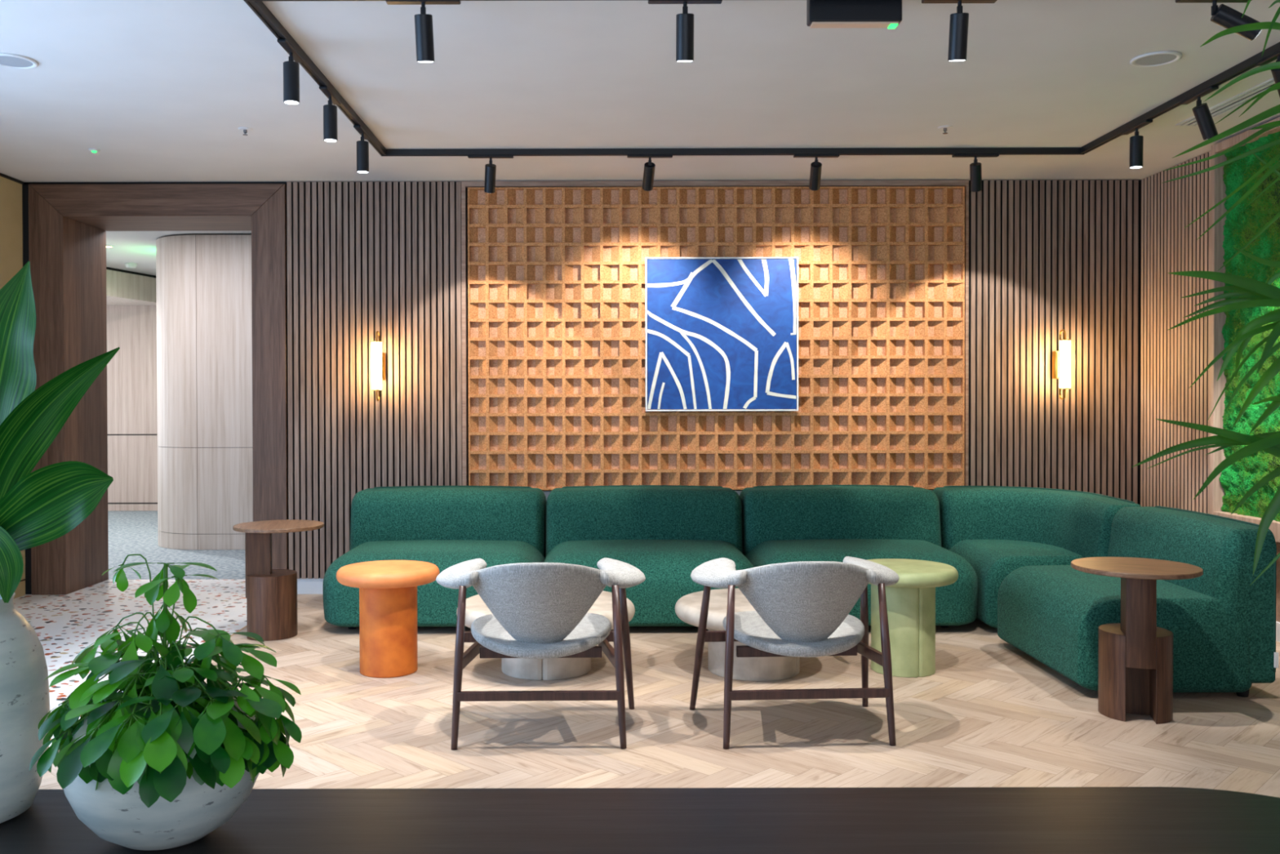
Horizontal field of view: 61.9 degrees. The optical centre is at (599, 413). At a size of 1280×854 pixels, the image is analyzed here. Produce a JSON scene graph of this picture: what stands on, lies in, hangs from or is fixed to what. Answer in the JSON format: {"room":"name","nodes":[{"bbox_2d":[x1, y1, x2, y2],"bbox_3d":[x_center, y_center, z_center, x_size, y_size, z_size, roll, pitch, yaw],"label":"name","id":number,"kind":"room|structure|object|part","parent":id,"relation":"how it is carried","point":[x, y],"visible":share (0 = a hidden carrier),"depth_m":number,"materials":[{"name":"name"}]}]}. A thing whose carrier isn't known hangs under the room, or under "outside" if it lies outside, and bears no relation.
{"room":"lobby","nodes":[
{"label":"lobby","id":0,"kind":"room"},
{"bbox_2d":[0,176,25,599],"bbox_3d":[-3.880,-0.113,1.999,0.100,2.750,10.200,0,1,0],"label":"wall","id":1,"kind":"structure","parent":0,"point":[11,191],"depth_m":6.96,"materials":[{"name":"beige paint"}]},
{"bbox_2d":[0,173,26,582],"bbox_3d":[-3.824,-0.203,5.873,0.012,2.648,2.450,0,1,0],"label":"trim","id":2,"kind":"structure","parent":1,"relation":"attached to","point":[1,174],"depth_m":6.95,"materials":[{"name":"black"}]},
{"bbox_2d":[106,269,156,305],"bbox_3d":[-6.113,-1.405,10.916,2.180,0.282,3.460,0,1,0],"label":"bulkhead","id":3,"kind":"object","parent":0,"point":[122,288],"depth_m":11.92,"materials":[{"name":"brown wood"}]},
{"bbox_2d":[106,305,157,511],"bbox_3d":[-4.100,-0.225,12.730,6.200,2.750,0.136,0,1,0],"label":"wall","id":4,"kind":"structure","parent":0,"point":[131,372],"depth_m":12.67,"materials":[{"name":"brown wood"}]},
{"bbox_2d":[106,266,155,278],"bbox_3d":[-6.123,-1.561,10.914,2.160,0.029,3.460,0,1,0],"label":"trim","id":5,"kind":"structure","parent":4,"relation":"attached to","point":[107,268],"depth_m":11.88,"materials":[{"name":"black metal"}]},
{"bbox_2d":[155,234,253,549],"bbox_3d":[-2.510,-0.200,10.238,3.020,2.744,1.922,0,1,0],"label":"wall","id":6,"kind":"structure","parent":0,"point":[203,282],"depth_m":9.28,"materials":[{"name":"beige wood"}]},
{"bbox_3d":[-2.507,1.105,10.252,3.020,0.135,1.920,0,1,0],"label":"veneer panel","id":7,"kind":"part","parent":6,"relation":"part of","materials":[{"name":"beige wood"}]},
{"bbox_3d":[-2.511,-0.642,10.234,3.020,1.846,1.920,0,1,0],"label":"veneer panel","id":8,"kind":"part","parent":6,"relation":"part of","materials":[{"name":"beige wood"}]},
{"bbox_3d":[-2.508,0.659,10.248,3.020,0.749,1.920,0,1,0],"label":"veneer panel","id":9,"kind":"part","parent":6,"relation":"part of","materials":[{"name":"beige wood"}]},
{"bbox_2d":[22,179,1141,594],"bbox_3d":[-1.749,-0.175,7.408,10.903,2.750,0.622,0,1,0],"label":"wall","id":10,"kind":"structure","parent":0,"point":[1043,258],"depth_m":7.10,"materials":[{"name":"brown wood"}]},
{"bbox_2d":[28,183,288,595],"bbox_3d":[-2.938,-0.163,7.409,1.704,2.732,0.620,0,1,0],"label":"door frame","id":11,"kind":"structure","parent":10,"relation":"in","point":[68,224],"depth_m":7.10,"materials":[{"name":"brown wood"}]},
{"bbox_2d":[297,577,323,594],"bbox_3d":[0.767,1.145,7.131,5.678,0.105,0.022,0,1,0],"label":"baseboard","id":12,"kind":"structure","parent":10,"relation":"attached to","point":[304,586],"depth_m":7.12,"materials":[{"name":"grey paint"}]},
{"bbox_2d":[371,330,385,401],"bbox_3d":[-1.450,-0.312,7.004,0.068,0.462,0.182,0,1,0],"label":"wall sconce","id":13,"kind":"object","parent":10,"relation":"attached to","point":[378,357],"visible":1,"depth_m":6.92,"materials":[{"name":"gold metal"}]},
{"bbox_3d":[-1.450,-0.311,6.947,0.065,0.320,0.065,0,1,0],"label":"lamp shade","id":14,"kind":"part","parent":13,"relation":"part of","materials":[{"name":"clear glass"}]},
{"bbox_3d":[0.772,-0.228,7.112,3.371,2.641,0.032,0,1,0],"label":"niche frame","id":15,"kind":"part","parent":10,"relation":"part of","materials":[{"name":"brown wood"}]},
{"bbox_2d":[467,186,964,489],"bbox_3d":[0.777,-0.499,7.099,3.292,2.006,0.052,0,1,0],"label":"wall panel","id":16,"kind":"object","parent":10,"relation":"attached to","point":[556,275],"visible":0.95,"depth_m":7.10,"materials":[{"name":"orange wood"}]},
{"bbox_2d":[644,257,798,411],"bbox_3d":[0.809,-0.525,7.051,1.009,1.014,0.042,0,1,0],"label":"painting","id":17,"kind":"object","parent":16,"relation":"attached to","point":[721,332],"visible":1,"depth_m":7.04,"materials":[{"name":"blue"}]},
{"bbox_3d":[0.778,0.856,7.130,3.324,0.684,0.018,0,1,0],"label":"panel","id":18,"kind":"part","parent":10,"relation":"part of","materials":[{"name":"brown wood"}]},
{"bbox_2d":[1052,328,1071,399],"bbox_3d":[3.034,-0.322,7.003,0.068,0.462,0.182,0,1,0],"label":"wall sconce","id":19,"kind":"object","parent":10,"relation":"attached to","point":[1061,358],"visible":1,"depth_m":6.93,"materials":[{"name":"white glass"}]},
{"bbox_3d":[3.034,-0.322,6.947,0.065,0.320,0.065,0,1,0],"label":"lamp shade","id":20,"kind":"part","parent":19,"relation":"part of","materials":[{"name":"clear glass"}]},
{"bbox_2d":[0,0,1279,275],"bbox_3d":[-1.752,-1.574,4.934,10.903,0.100,16.100,0,1,0],"label":"ceiling","id":21,"kind":"structure","parent":0,"point":[163,90],"depth_m":5.02,"materials":[{"name":"paint"}]},
{"bbox_2d":[0,53,38,69],"bbox_3d":[-2.523,-1.513,4.584,0.200,0.010,0.200,0,1,0],"label":"ceiling speaker","id":22,"kind":"object","parent":21,"relation":"attached to","point":[7,60],"visible":1,"depth_m":4.59,"materials":[{"name":"white plastic"}]},
{"bbox_2d":[0,56,32,67],"bbox_3d":[-2.523,-1.515,4.584,0.158,0.005,0.158,0,1,0],"label":"grille","id":23,"kind":"object","parent":22,"relation":"attached to","point":[5,61],"depth_m":4.59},
{"bbox_2d":[88,148,99,152],"bbox_3d":[-2.933,-1.525,6.194,0.060,0.018,0.060,0,1,0],"label":"ceiling sensor","id":24,"kind":"object","parent":21,"relation":"attached to","point":[93,150],"visible":1,"depth_m":6.18,"materials":[{"name":"white plastic"}]},
{"bbox_2d":[124,262,137,268],"bbox_3d":[-4.933,-1.557,11.234,0.120,0.050,0.120,0,1,0],"label":"smoke detector","id":25,"kind":"object","parent":21,"relation":"attached to","point":[131,265],"visible":1,"depth_m":11.19,"materials":[{"name":"white plastic"}]},
{"bbox_2d":[237,127,252,135],"bbox_3d":[-1.903,-1.515,5.734,0.076,0.034,0.076,0,1,0],"label":"sprinkler","id":26,"kind":"object","parent":21,"relation":"attached to","point":[245,130],"visible":1,"depth_m":5.72,"materials":[{"name":"white plastic"}]},
{"bbox_2d":[243,0,1279,156],"bbox_3d":[0.780,-1.513,5.011,4.104,0.035,2.443,0,1,0],"label":"track rail","id":27,"kind":"object","parent":21,"relation":"attached to","point":[260,10],"visible":0.94,"depth_m":6.20,"materials":[{"name":"black metal"}]},
{"bbox_2d":[276,38,304,104],"bbox_3d":[-1.255,-1.375,4.346,0.064,0.216,0.264,0,1,0],"label":"track spotlight","id":28,"kind":"object","parent":27,"relation":"attached to","point":[291,68],"visible":1,"depth_m":4.32,"materials":[{"name":"black metal"}]},
{"bbox_3d":[-1.255,-1.446,4.345,0.018,0.049,0.014,0,1,0],"label":"stem","id":29,"kind":"part","parent":28,"relation":"part of","materials":[{"name":"black metal"}]},
{"bbox_2d":[319,85,340,142],"bbox_3d":[-1.255,-1.382,4.976,0.064,0.216,0.264,0,1,0],"label":"track spotlight","id":30,"kind":"object","parent":27,"relation":"attached to","point":[330,111],"visible":1,"depth_m":4.95,"materials":[{"name":"black metal"}]},
{"bbox_3d":[-1.255,-1.453,4.975,0.018,0.049,0.014,0,1,0],"label":"stem","id":31,"kind":"part","parent":30,"relation":"part of","materials":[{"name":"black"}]},
{"bbox_2d":[353,124,371,173],"bbox_3d":[-1.255,-1.389,5.656,0.064,0.216,0.264,0,1,0],"label":"track spotlight","id":32,"kind":"object","parent":27,"relation":"attached to","point":[362,146],"visible":1,"depth_m":5.63,"materials":[{"name":"black metal"}]},
{"bbox_3d":[-1.255,-1.460,5.655,0.018,0.049,0.014,0,1,0],"label":"stem","id":33,"kind":"part","parent":32,"relation":"part of","materials":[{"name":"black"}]},
{"bbox_2d":[385,0,460,62],"bbox_3d":[-0.628,-1.371,3.828,0.264,0.218,0.098,0,1,0],"label":"track spotlight","id":34,"kind":"object","parent":27,"relation":"hanging from","point":[424,29],"visible":1,"depth_m":3.80,"materials":[{"name":"black metal"}]},
{"bbox_3d":[-0.628,-1.442,3.807,0.018,0.049,0.014,0,1,0],"label":"stem","id":35,"kind":"part","parent":34,"relation":"part of","materials":[{"name":"black"}]},
{"bbox_2d":[467,155,513,193],"bbox_3d":[-0.632,-1.400,6.255,0.264,0.210,0.127,0,1,0],"label":"track spotlight","id":36,"kind":"object","parent":27,"relation":"attached to","point":[490,169],"visible":1,"depth_m":6.22,"materials":[{"name":"black metal"}]},
{"bbox_3d":[-0.632,-1.467,6.216,0.018,0.049,0.014,0,1,0],"label":"stem","id":37,"kind":"part","parent":36,"relation":"part of","materials":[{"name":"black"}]},
{"bbox_2d":[626,154,672,191],"bbox_3d":[0.296,-1.412,6.274,0.264,0.191,0.152,0,1,0],"label":"track spotlight","id":38,"kind":"object","parent":27,"relation":"attached to","point":[649,167],"visible":1,"depth_m":6.22,"materials":[{"name":"black metal"}]},
{"bbox_3d":[0.296,-1.469,6.216,0.018,0.049,0.014,0,1,0],"label":"stem","id":39,"kind":"part","parent":38,"relation":"part of","materials":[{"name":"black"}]},
{"bbox_2d":[648,0,722,62],"bbox_3d":[0.307,-1.373,3.827,0.264,0.218,0.098,0,1,0],"label":"track spotlight","id":40,"kind":"object","parent":27,"relation":"attached to","point":[684,21],"visible":1,"depth_m":3.80,"materials":[{"name":"black metal"}]},
{"bbox_3d":[0.307,-1.444,3.807,0.018,0.049,0.014,0,1,0],"label":"stem","id":41,"kind":"part","parent":40,"relation":"part of","materials":[{"name":"black metal"}]},
{"bbox_2d":[793,154,839,191],"bbox_3d":[1.266,-1.414,6.274,0.264,0.191,0.152,0,1,0],"label":"track spotlight","id":42,"kind":"object","parent":27,"relation":"attached to","point":[815,166],"visible":1,"depth_m":6.22,"materials":[{"name":"black metal"}]},
{"bbox_3d":[1.266,-1.472,6.216,0.018,0.049,0.014,0,1,0],"label":"stem","id":43,"kind":"part","parent":42,"relation":"part of","materials":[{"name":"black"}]},
{"bbox_2d":[921,0,997,61],"bbox_3d":[1.287,-1.375,3.827,0.264,0.217,0.098,0,1,0],"label":"track spotlight","id":44,"kind":"object","parent":27,"relation":"attached to","point":[958,23],"visible":1,"depth_m":3.80,"materials":[{"name":"black metal"}]},
{"bbox_3d":[1.287,-1.446,3.807,0.018,0.049,0.014,0,1,0],"label":"stem","id":45,"kind":"part","parent":44,"relation":"part of","materials":[{"name":"black"}]},
{"bbox_2d":[951,153,999,191],"bbox_3d":[2.194,-1.407,6.255,0.264,0.208,0.127,0,1,0],"label":"track spotlight","id":46,"kind":"object","parent":27,"relation":"attached to","point":[975,175],"visible":1,"depth_m":6.22,"materials":[{"name":"black metal"}]},
{"bbox_3d":[2.194,-1.474,6.216,0.018,0.049,0.014,0,1,0],"label":"stem","id":47,"kind":"part","parent":46,"relation":"part of","materials":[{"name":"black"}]},
{"bbox_2d":[1120,120,1152,168],"bbox_3d":[2.814,-1.398,5.586,0.065,0.216,0.264,0,1,0],"label":"track spotlight","id":48,"kind":"object","parent":27,"relation":"attached to","point":[1136,142],"visible":1,"depth_m":5.56,"materials":[{"name":"black metal"}]},
{"bbox_3d":[2.815,-1.468,5.585,0.018,0.049,0.014,0,1,0],"label":"stem","id":49,"kind":"part","parent":48,"relation":"part of","materials":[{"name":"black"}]},
{"bbox_2d":[1180,85,1218,140],"bbox_3d":[2.853,-1.396,5.006,0.127,0.208,0.264,0,1,0],"label":"track spotlight","id":50,"kind":"object","parent":27,"relation":"attached to","point":[1202,113],"visible":0.92,"depth_m":5.00,"materials":[{"name":"black metal"}]},
{"bbox_3d":[2.815,-1.462,5.005,0.018,0.049,0.014,0,1,0],"label":"stem","id":51,"kind":"part","parent":50,"relation":"part of","materials":[{"name":"black metal"}]},
{"bbox_2d":[1175,0,1261,40],"bbox_3d":[2.209,-1.406,3.806,0.291,0.159,0.068,0,1,7],"label":"track spotlight","id":52,"kind":"object","parent":27,"relation":"attached to","point":[1225,16],"visible":0.81,"depth_m":3.78,"materials":[{"name":"black metal"}]},
{"bbox_3d":[2.197,-1.448,3.807,0.018,0.049,0.014,0,1,0],"label":"stem","id":53,"kind":"part","parent":52,"relation":"part of","materials":[{"name":"black metal"}]},
{"bbox_2d":[1255,50,1279,97],"bbox_3d":[2.862,-1.399,4.416,0.138,0.190,0.264,0,1,0],"label":"track spotlight","id":54,"kind":"object","parent":27,"relation":"attached to","point":[1276,73],"visible":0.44,"depth_m":4.43,"materials":[{"name":"black metal"}]},
{"bbox_3d":[2.815,-1.456,4.415,0.018,0.049,0.014,0,1,0],"label":"stem","id":55,"kind":"part","parent":54,"relation":"part of","materials":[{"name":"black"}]},
{"bbox_2d":[806,0,902,28],"bbox_3d":[0.923,-1.459,3.860,0.334,0.118,0.060,0,1,0],"label":"sign box","id":56,"kind":"object","parent":21,"relation":"attached to","point":[820,14],"visible":1,"depth_m":3.83,"materials":[{"name":"black"}]},
{"bbox_2d":[809,22,898,28],"bbox_3d":[0.923,-1.408,3.861,0.310,0.008,0.044,0,1,0],"label":"diffuser","id":57,"kind":"object","parent":56,"relation":"attached to","point":[812,24],"depth_m":3.85,"materials":[{"name":"beige plastic"}]},
{"bbox_2d":[888,23,897,28],"bbox_3d":[1.063,-1.403,3.861,0.025,0.003,0.042,0,1,0],"label":"indicator light","id":58,"kind":"object","parent":56,"relation":"on","point":[890,25],"depth_m":3.85,"materials":[{"name":"green plastic"}]},
{"bbox_2d":[937,125,952,133],"bbox_3d":[1.861,-1.523,5.734,0.076,0.034,0.076,0,1,0],"label":"sprinkler","id":59,"kind":"object","parent":21,"relation":"attached to","point":[944,128],"visible":1,"depth_m":5.72,"materials":[{"name":"white plastic"}]},
{"bbox_2d":[1129,50,1182,67],"bbox_3d":[2.397,-1.524,4.592,0.200,0.010,0.200,0,1,0],"label":"ceiling speaker","id":60,"kind":"object","parent":21,"relation":"attached to","point":[1157,59],"visible":1,"depth_m":4.58,"materials":[{"name":"white plastic"}]},
{"bbox_2d":[1135,53,1176,65],"bbox_3d":[2.397,-1.526,4.592,0.158,0.005,0.158,0,1,0],"label":"grille","id":61,"kind":"object","parent":60,"relation":"attached to","point":[1145,59],"depth_m":4.58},
{"bbox_2d":[1175,77,1275,125],"bbox_3d":[3.137,-1.520,3.889,0.120,0.007,3.610,0,1,0],"label":"ceiling vent","id":62,"kind":"object","parent":21,"relation":"in","point":[1236,101],"visible":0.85,"depth_m":5.26,"materials":[{"name":"white plastic"}]},
{"bbox_2d":[13,511,1279,793],"bbox_3d":[-1.746,1.256,4.963,10.903,0.060,16.100,0,1,0],"label":"floor","id":63,"kind":"structure","parent":0,"point":[64,625],"depth_m":6.72,"materials":[{"name":"stone"}]},
{"bbox_2d":[38,594,1279,797],"bbox_3d":[0.794,1.226,4.413,5.623,0.001,5.600,0,1,0],"label":"floor","id":64,"kind":"structure","parent":0,"point":[664,732],"depth_m":4.18,"materials":[{"name":"brown wood"}]},
{"bbox_2d":[232,520,324,640],"bbox_3d":[-1.761,0.913,5.870,0.480,0.608,0.480,0,1,-12],"label":"wooden side table","id":65,"kind":"object","parent":64,"relation":"on","point":[271,594],"visible":0.97,"depth_m":5.75,"materials":[{"name":"brown wood"}]},
{"bbox_3d":[-1.865,0.811,5.835,0.135,0.376,0.109,0,1,-12],"label":"post","id":66,"kind":"part","parent":65,"relation":"part of","materials":[{"name":"brown wood"}]},
{"bbox_2d":[336,560,439,677],"bbox_3d":[-1.002,0.975,5.071,0.482,0.497,0.482,0,1,0],"label":"side table","id":67,"kind":"object","parent":64,"relation":"on","point":[388,588],"visible":1,"depth_m":4.95,"materials":[{"name":"orange ceramic"}]},
{"bbox_2d":[435,557,645,750],"bbox_3d":[-0.226,0.884,4.153,0.835,0.699,0.632,0,1,-1],"label":"armchair","id":68,"kind":"object","parent":64,"relation":"on","point":[539,610],"visible":1,"depth_m":3.95,"materials":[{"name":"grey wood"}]},
{"bbox_3d":[-0.520,0.936,3.944,0.054,0.597,0.069,0,1,-1],"label":"leg","id":69,"kind":"part","parent":68,"relation":"part of","materials":[{"name":"brown wood"}]},
{"bbox_3d":[-0.539,0.621,4.138,0.188,0.075,0.400,0,1,-1],"label":"armrest","id":70,"kind":"part","parent":68,"relation":"part of","materials":[{"name":"grey fabric"}]},
{"bbox_3d":[-0.487,0.922,4.150,0.022,0.052,0.428,0,1,9],"label":"rail","id":71,"kind":"part","parent":68,"relation":"part of","materials":[{"name":"brown wood"}]},
{"bbox_3d":[-0.229,0.914,4.375,0.660,0.042,0.022,0,1,-1],"label":"rail","id":72,"kind":"part","parent":68,"relation":"part of","materials":[{"name":"brown wood"}]},
{"bbox_3d":[-0.224,0.711,3.958,0.550,0.349,0.217,0,1,-1],"label":"backrest","id":73,"kind":"part","parent":68,"relation":"part of","materials":[{"name":"grey fabric"}]},
{"bbox_3d":[-0.226,0.921,4.125,0.472,0.042,0.022,0,1,-1],"label":"cross rail","id":74,"kind":"part","parent":68,"relation":"part of","materials":[{"name":"brown wood"}]},
{"bbox_3d":[-0.227,0.857,4.186,0.550,0.087,0.536,0,1,-1],"label":"seat","id":75,"kind":"part","parent":68,"relation":"part of","materials":[{"name":"grey fabric"}]},
{"bbox_3d":[0.035,0.920,4.157,0.022,0.052,0.428,0,1,-10],"label":"rail","id":76,"kind":"part","parent":68,"relation":"part of","materials":[{"name":"brown wood"}]},
{"bbox_3d":[0.074,0.935,3.952,0.033,0.597,0.077,-1,1,-34],"label":"leg","id":77,"kind":"part","parent":68,"relation":"part of","materials":[{"name":"brown wood"}]},
{"bbox_3d":[0.086,0.619,4.147,0.188,0.075,0.400,0,1,-1],"label":"armrest","id":78,"kind":"part","parent":68,"relation":"part of","materials":[{"name":"grey fabric"}]},
{"bbox_3d":[0.111,0.930,4.364,0.033,0.601,0.172,0,1,19],"label":"leg","id":79,"kind":"part","parent":68,"relation":"part of","materials":[{"name":"brown wood"}]},
{"bbox_2d":[456,591,635,679],"bbox_3d":[-0.254,1.059,5.101,0.850,0.325,0.850,0,1,2],"label":"coffee table","id":80,"kind":"object","parent":64,"relation":"on","point":[549,668],"visible":0.24,"depth_m":4.92,"materials":[{"name":"beige ceramic"}]},
{"bbox_2d":[675,587,799,680],"bbox_3d":[0.737,1.054,5.081,0.750,0.330,0.750,0,1,30],"label":"coffee table","id":81,"kind":"object","parent":64,"relation":"on","point":[688,607],"visible":0.44,"depth_m":4.90,"materials":[{"name":"beige ceramic"}]},
{"bbox_2d":[689,555,899,749],"bbox_3d":[0.765,0.882,4.168,0.835,0.699,0.632,0,1,-3],"label":"armchair","id":82,"kind":"object","parent":64,"relation":"on","point":[802,609],"visible":1,"depth_m":3.96,"materials":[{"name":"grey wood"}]},
{"bbox_3d":[0.415,0.930,4.355,0.033,0.601,0.172,0,1,-23],"label":"leg","id":83,"kind":"part","parent":82,"relation":"part of","materials":[{"name":"brown wood"}]},
{"bbox_3d":[0.453,0.618,4.140,0.188,0.075,0.400,0,1,-3],"label":"armrest","id":84,"kind":"part","parent":82,"relation":"part of","materials":[{"name":"grey fabric"}]},
{"bbox_3d":[0.753,0.911,4.389,0.660,0.042,0.022,0,1,-3],"label":"rail","id":85,"kind":"part","parent":82,"relation":"part of","materials":[{"name":"brown wood"}]},
{"bbox_3d":[0.480,0.934,3.947,0.033,0.597,0.077,0,1,30],"label":"leg","id":86,"kind":"part","parent":82,"relation":"part of","materials":[{"name":"brown wood"}]},
{"bbox_3d":[0.763,0.855,4.201,0.550,0.087,0.536,0,1,-3],"label":"seat","id":87,"kind":"part","parent":82,"relation":"part of","materials":[{"name":"grey fabric"}]},
{"bbox_3d":[0.767,0.919,4.140,0.472,0.042,0.022,0,1,-3],"label":"cross rail","id":88,"kind":"part","parent":82,"relation":"part of","materials":[{"name":"brown wood"}]},
{"bbox_3d":[0.776,0.709,3.974,0.550,0.349,0.217,0,1,-3],"label":"backrest","id":89,"kind":"part","parent":82,"relation":"part of","materials":[{"name":"grey fabric"}]},
{"bbox_3d":[1.093,0.928,4.393,0.033,0.601,0.172,0,1,16],"label":"leg","id":90,"kind":"part","parent":82,"relation":"part of","materials":[{"name":"brown wood"}]},
{"bbox_3d":[1.026,0.918,4.183,0.022,0.052,0.428,0,1,-13],"label":"rail","id":91,"kind":"part","parent":82,"relation":"part of","materials":[{"name":"brown wood"}]},
{"bbox_3d":[1.077,0.617,4.175,0.188,0.075,0.400,0,1,-3],"label":"armrest","id":92,"kind":"part","parent":82,"relation":"part of","materials":[{"name":"grey fabric"}]},
{"bbox_3d":[1.073,0.932,3.980,0.033,0.597,0.077,-1,1,-37],"label":"leg","id":93,"kind":"part","parent":82,"relation":"part of","materials":[{"name":"brown wood"}]},
{"bbox_2d":[322,484,1278,697],"bbox_3d":[0.678,0.841,5.733,4.521,0.743,2.405,0,1,0],"label":"sectional sofa","id":94,"kind":"object","parent":64,"relation":"on","point":[1012,550],"visible":0.63,"depth_m":5.97,"materials":[{"name":"green fabric"}]},
{"bbox_3d":[-0.941,0.978,6.286,1.229,0.421,0.914,0,1,0],"label":"seat","id":95,"kind":"part","parent":94,"relation":"part of","materials":[{"name":"green fabric"}]},
{"bbox_3d":[-0.942,0.809,6.677,1.205,0.675,0.424,0,1,0],"label":"backrest","id":96,"kind":"part","parent":94,"relation":"part of","materials":[{"name":"green fabric"}]},
{"bbox_3d":[0.279,0.806,6.677,1.220,0.675,0.424,0,1,0],"label":"backrest","id":97,"kind":"part","parent":94,"relation":"part of","materials":[{"name":"green fabric"}]},
{"bbox_3d":[0.279,0.975,6.286,1.244,0.421,0.914,0,1,0],"label":"seat","id":98,"kind":"part","parent":94,"relation":"part of","materials":[{"name":"green fabric"}]},
{"bbox_3d":[1.507,0.803,6.677,1.220,0.675,0.424,0,1,0],"label":"backrest","id":99,"kind":"part","parent":94,"relation":"part of","materials":[{"name":"green fabric"}]},
{"bbox_3d":[1.507,0.972,6.285,1.244,0.421,0.914,0,1,0],"label":"seat","id":100,"kind":"part","parent":94,"relation":"part of","materials":[{"name":"green fabric"}]},
{"bbox_3d":[2.494,0.970,6.271,0.761,0.421,0.944,0,1,0],"label":"seat","id":101,"kind":"part","parent":94,"relation":"part of","materials":[{"name":"green fabric"}]},
{"bbox_3d":[2.587,0.805,6.306,0.574,0.675,1.444,0,1,-30],"label":"backrest","id":102,"kind":"part","parent":94,"relation":"part of","materials":[{"name":"green fabric"}]},
{"bbox_3d":[2.430,0.984,5.084,0.745,0.419,1.086,0,1,0],"label":"seat","id":103,"kind":"part","parent":94,"relation":"part of","materials":[{"name":"green fabric"}]},
{"bbox_3d":[2.755,0.817,5.081,0.284,0.675,1.077,0,1,0],"label":"backrest","id":104,"kind":"part","parent":94,"relation":"part of","materials":[{"name":"green fabric"}]},
{"bbox_2d":[868,558,958,677],"bbox_3d":[1.444,0.969,5.070,0.500,0.497,0.500,0,1,-14],"label":"side table","id":105,"kind":"object","parent":64,"relation":"on","point":[911,601],"visible":0.68,"depth_m":4.94,"materials":[{"name":"green ceramic"}]},
{"bbox_2d":[1071,556,1203,724],"bbox_3d":[2.181,0.920,4.340,0.480,0.608,0.480,0,1,17],"label":"wooden side table","id":106,"kind":"object","parent":64,"relation":"on","point":[1135,655],"visible":1,"depth_m":4.25,"materials":[{"name":"brown wood"}]},
{"bbox_3d":[2.161,0.818,4.273,0.109,0.376,0.135,0,1,17],"label":"post","id":107,"kind":"part","parent":106,"relation":"part of","materials":[{"name":"brown wood"}]},
{"bbox_3d":[2.022,1.017,2.631,0.420,0.450,0.420,0,1,0],"label":"planter","id":108,"kind":"object","parent":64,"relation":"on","visible":0},
{"bbox_2d":[1132,0,1279,585],"bbox_3d":[1.672,-0.151,2.459,0.947,1.931,0.508,0,1,0],"label":"palm","id":109,"kind":"object","parent":108,"relation":"on","point":[1253,293],"visible":1,"depth_m":2.38,"materials":[{"name":"green plant"}]},
{"bbox_2d":[1140,151,1279,622],"bbox_3d":[3.668,-0.131,2.049,0.130,2.750,10.300,0,1,0],"label":"wall","id":110,"kind":"structure","parent":0,"point":[1172,359],"depth_m":6.67,"materials":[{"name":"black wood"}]},
{"bbox_2d":[1209,116,1279,542],"bbox_3d":[3.554,-0.427,5.053,0.104,2.190,2.115,0,1,0],"label":"panel","id":111,"kind":"object","parent":110,"relation":"attached to","point":[1237,227],"visible":0.65,"depth_m":5.89,"materials":[{"name":"green plant"}]},
{"bbox_2d":[1275,621,1279,642],"bbox_3d":[3.615,1.195,2.028,0.042,0.100,10.230,0,1,0],"label":"baseboard","id":112,"kind":"structure","parent":110,"relation":"attached to","point":[1277,624],"depth_m":5.65,"materials":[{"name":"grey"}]},
{"bbox_3d":[3.620,-0.125,1.504,0.025,2.750,9.210,0,1,0],"label":"lining panel","id":113,"kind":"part","parent":110,"relation":"part of","materials":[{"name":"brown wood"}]},
{"bbox_3d":[0.844,1.281,-0.737,5.723,0.002,4.700,0,1,0],"label":"floor","id":114,"kind":"structure","parent":0,"visible":0},
{"bbox_2d":[0,786,1279,853],"bbox_3d":[-0.438,0.890,0.958,2.920,0.750,0.997,0,1,0],"label":"table","id":115,"kind":"object","parent":114,"relation":"on","point":[814,820],"visible":0.92,"depth_m":1.33,"materials":[{"name":"brown wood"}]},
{"bbox_2d":[0,592,50,822],"bbox_3d":[-0.805,0.372,1.354,0.193,0.278,0.193,0,1,0],"label":"vase","id":116,"kind":"object","parent":115,"relation":"on","point":[24,695],"visible":0.83,"depth_m":1.33,"materials":[{"name":"white ceramic"}]},
{"bbox_2d":[0,261,119,603],"bbox_3d":[-0.783,0.042,1.323,0.448,0.470,0.113,0,1,27],"label":"leaf plant","id":117,"kind":"object","parent":116,"relation":"on","point":[38,507],"visible":1,"depth_m":1.27,"materials":[{"name":"green plant"}]},
{"bbox_2d":[63,684,259,849],"bbox_3d":[-0.524,0.428,1.290,0.227,0.167,0.227,0,1,0],"label":"bowl","id":118,"kind":"object","parent":115,"relation":"on","point":[125,820],"visible":0.29,"depth_m":1.20,"materials":[{"name":"white stone"}]},
{"bbox_2d":[29,553,302,807],"bbox_3d":[-0.510,0.304,1.262,0.281,0.266,0.317,-1,1,-38],"label":"plant","id":119,"kind":"object","parent":118,"relation":"in","point":[175,733],"visible":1,"depth_m":1.21,"materials":[{"name":"green plant"}]},
{"bbox_3d":[-0.518,0.279,1.266,0.238,0.216,0.198,0,1,42],"label":"stem","id":120,"kind":"part","parent":119,"relation":"part of","materials":[{"name":"green plant"}]}
]}

